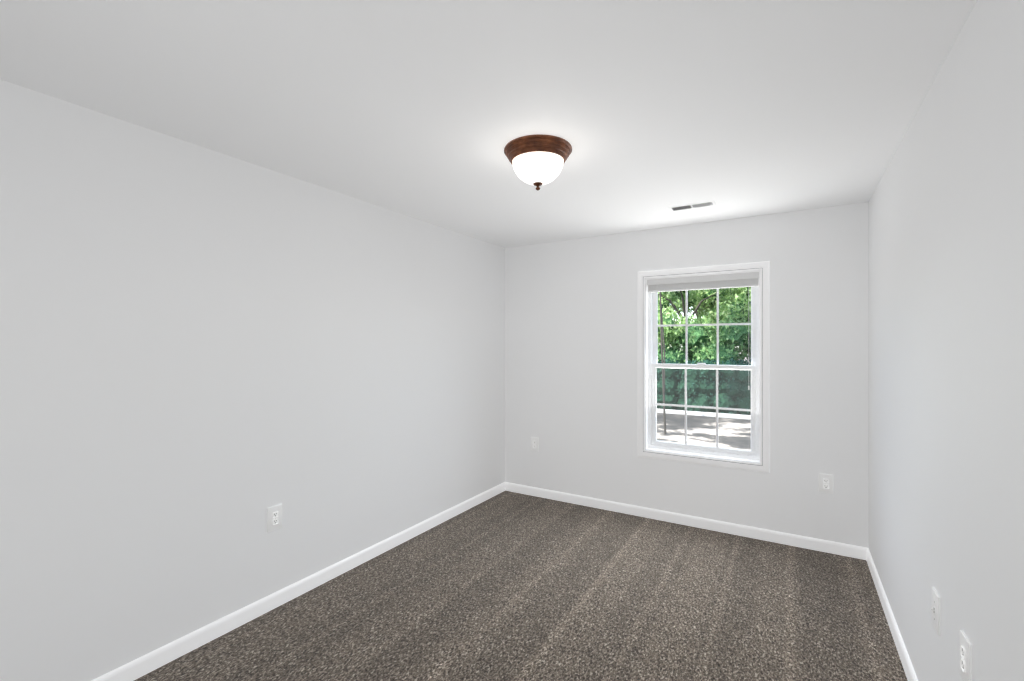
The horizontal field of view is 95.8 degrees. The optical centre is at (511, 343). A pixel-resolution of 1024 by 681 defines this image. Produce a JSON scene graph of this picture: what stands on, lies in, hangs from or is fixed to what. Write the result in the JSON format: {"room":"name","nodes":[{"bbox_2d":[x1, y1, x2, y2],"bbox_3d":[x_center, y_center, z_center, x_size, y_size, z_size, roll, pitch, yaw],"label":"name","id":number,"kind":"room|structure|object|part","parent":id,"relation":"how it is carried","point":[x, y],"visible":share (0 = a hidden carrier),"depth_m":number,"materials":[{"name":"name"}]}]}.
{"room":"empty bedroom","nodes":[
{"label":"empty bedroom","id":0,"kind":"room"},
{"bbox_2d":[0,79,504,680],"bbox_3d":[-1.345,0.252,2.716,0.160,2.440,4.660,0,0,31],"label":"wall","id":1,"kind":"structure","parent":0,"point":[208,357],"depth_m":2.26,"materials":[{"name":"paint"}]},
{"bbox_2d":[267,504,281,531],"bbox_3d":[-1.323,0.972,2.586,0.012,0.135,0.086,0,0,31],"label":"electrical outlet","id":2,"kind":"object","parent":1,"relation":"attached to","point":[274,517],"visible":1,"depth_m":2.58,"materials":[{"name":"plastic"}]},
{"bbox_2d":[92,482,504,680],"bbox_3d":[-1.229,1.431,2.739,0.013,0.081,4.500,0,0,31],"label":"baseboard","id":3,"kind":"structure","parent":1,"relation":"attached to","point":[155,659],"depth_m":2.56,"materials":[{"name":"paint"}]},
{"bbox_2d":[0,0,976,247],"bbox_3d":[0.015,-1.018,1.987,3.242,0.100,4.820,0,0,31],"label":"ceiling","id":4,"kind":"structure","parent":0,"point":[650,111],"depth_m":1.77,"materials":[{"name":"paint"}]},
{"bbox_2d":[504,134,571,190],"bbox_3d":[0.129,-0.865,2.298,0.337,0.206,0.337,0,0,31],"label":"flush-mount light fixture","id":5,"kind":"object","parent":4,"relation":"attached to","point":[537,160],"visible":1,"depth_m":2.20,"materials":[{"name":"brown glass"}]},
{"bbox_3d":[0.129,-0.852,2.298,0.254,0.116,0.254,0,0,31],"label":"lamp shade","id":6,"kind":"part","parent":5,"relation":"part of","materials":[{"name":"white glass"}]},
{"bbox_2d":[668,200,715,211],"bbox_3d":[1.262,-0.961,3.247,0.300,0.013,0.125,0,0,31],"label":"ceiling vent","id":7,"kind":"object","parent":4,"relation":"in","point":[692,206],"visible":1,"depth_m":3.24,"materials":[{"name":"metal"}]},
{"bbox_2d":[134,491,907,680],"bbox_3d":[0.015,1.522,1.987,3.242,0.100,4.820,0,0,31],"label":"floor","id":8,"kind":"structure","parent":0,"point":[508,586],"depth_m":2.53,"materials":[{"name":"brown carpet"}]},
{"bbox_2d":[505,202,867,547],"bbox_3d":[1.221,0.252,3.981,3.242,2.440,0.160,0,0,31],"label":"wall","id":9,"kind":"structure","parent":0,"point":[571,355],"depth_m":3.72,"materials":[{"name":"paint"}]},
{"bbox_2d":[531,437,538,451],"bbox_3d":[0.220,0.972,4.486,0.086,0.135,0.012,0,0,31],"label":"electrical outlet","id":10,"kind":"object","parent":9,"relation":"attached to","point":[534,443],"visible":1,"depth_m":4.48,"materials":[{"name":"plastic"}]},
{"bbox_2d":[505,482,866,559],"bbox_3d":[1.176,1.431,3.907,2.922,0.081,0.013,0,0,31],"label":"baseboard","id":11,"kind":"structure","parent":9,"relation":"attached to","point":[848,550],"depth_m":3.69,"materials":[{"name":"paint"}]},
{"bbox_2d":[638,261,769,472],"bbox_3d":[1.540,0.172,3.776,0.988,1.580,0.179,0,0,31],"label":"window","id":12,"kind":"structure","parent":9,"relation":"in","point":[763,372],"depth_m":3.75,"materials":[{"name":"paint"}]},
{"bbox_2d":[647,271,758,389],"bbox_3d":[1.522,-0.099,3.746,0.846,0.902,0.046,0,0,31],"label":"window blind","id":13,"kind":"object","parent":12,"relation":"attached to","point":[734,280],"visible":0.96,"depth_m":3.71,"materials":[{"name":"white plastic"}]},
{"bbox_3d":[1.550,0.511,3.793,0.794,0.708,0.036,0,0,31],"label":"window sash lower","id":14,"kind":"part","parent":12,"relation":"part of","materials":[{"name":"clear glass"}]},
{"bbox_3d":[1.570,-0.158,3.826,0.794,0.726,0.030,0,0,31],"label":"window sash upper","id":15,"kind":"part","parent":12,"relation":"part of","materials":[{"name":"clear glass"}]},
{"bbox_2d":[819,473,832,493],"bbox_3d":[2.221,0.988,3.275,0.086,0.135,0.012,0,0,31],"label":"electrical outlet","id":16,"kind":"object","parent":9,"relation":"attached to","point":[825,483],"visible":1,"depth_m":3.27,"materials":[{"name":"plastic"}]},
{"bbox_2d":[868,0,1023,680],"bbox_3d":[1.292,0.252,1.121,0.160,2.440,4.660,0,0,31],"label":"wall","id":17,"kind":"structure","parent":0,"point":[946,361],"depth_m":1.48,"materials":[{"name":"paint"}]},
{"bbox_2d":[866,548,917,680],"bbox_3d":[1.260,1.431,1.234,0.013,0.081,4.500,0,0,31],"label":"baseboard","id":18,"kind":"structure","parent":17,"relation":"attached to","point":[902,652],"depth_m":2.35,"materials":[{"name":"paint"}]},
{"bbox_2d":[931,587,939,635],"bbox_3d":[1.517,0.957,1.664,0.018,0.135,0.086,0,0,31],"label":"cable wall plate","id":19,"kind":"object","parent":17,"relation":"attached to","point":[935,608],"visible":0.98,"depth_m":1.65,"materials":[{"name":"plastic"}]},
{"bbox_2d":[960,630,971,680],"bbox_3d":[1.348,0.939,1.379,0.012,0.135,0.086,0,0,31],"label":"electrical outlet","id":20,"kind":"object","parent":17,"relation":"attached to","point":[965,659],"visible":0.98,"depth_m":1.37,"materials":[{"name":"plastic"}]},
{"label":"outside","id":21,"kind":"structure","parent":0,"visible":0},
{"bbox_2d":[657,287,750,449],"bbox_3d":[15.942,-1.970,35.981,85.000,8.315,69.839,0,0,31],"label":"outdoor view","id":22,"kind":"object","parent":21,"point":[729,352],"depth_m":13.34,"materials":[{"name":"plant"}]}
]}

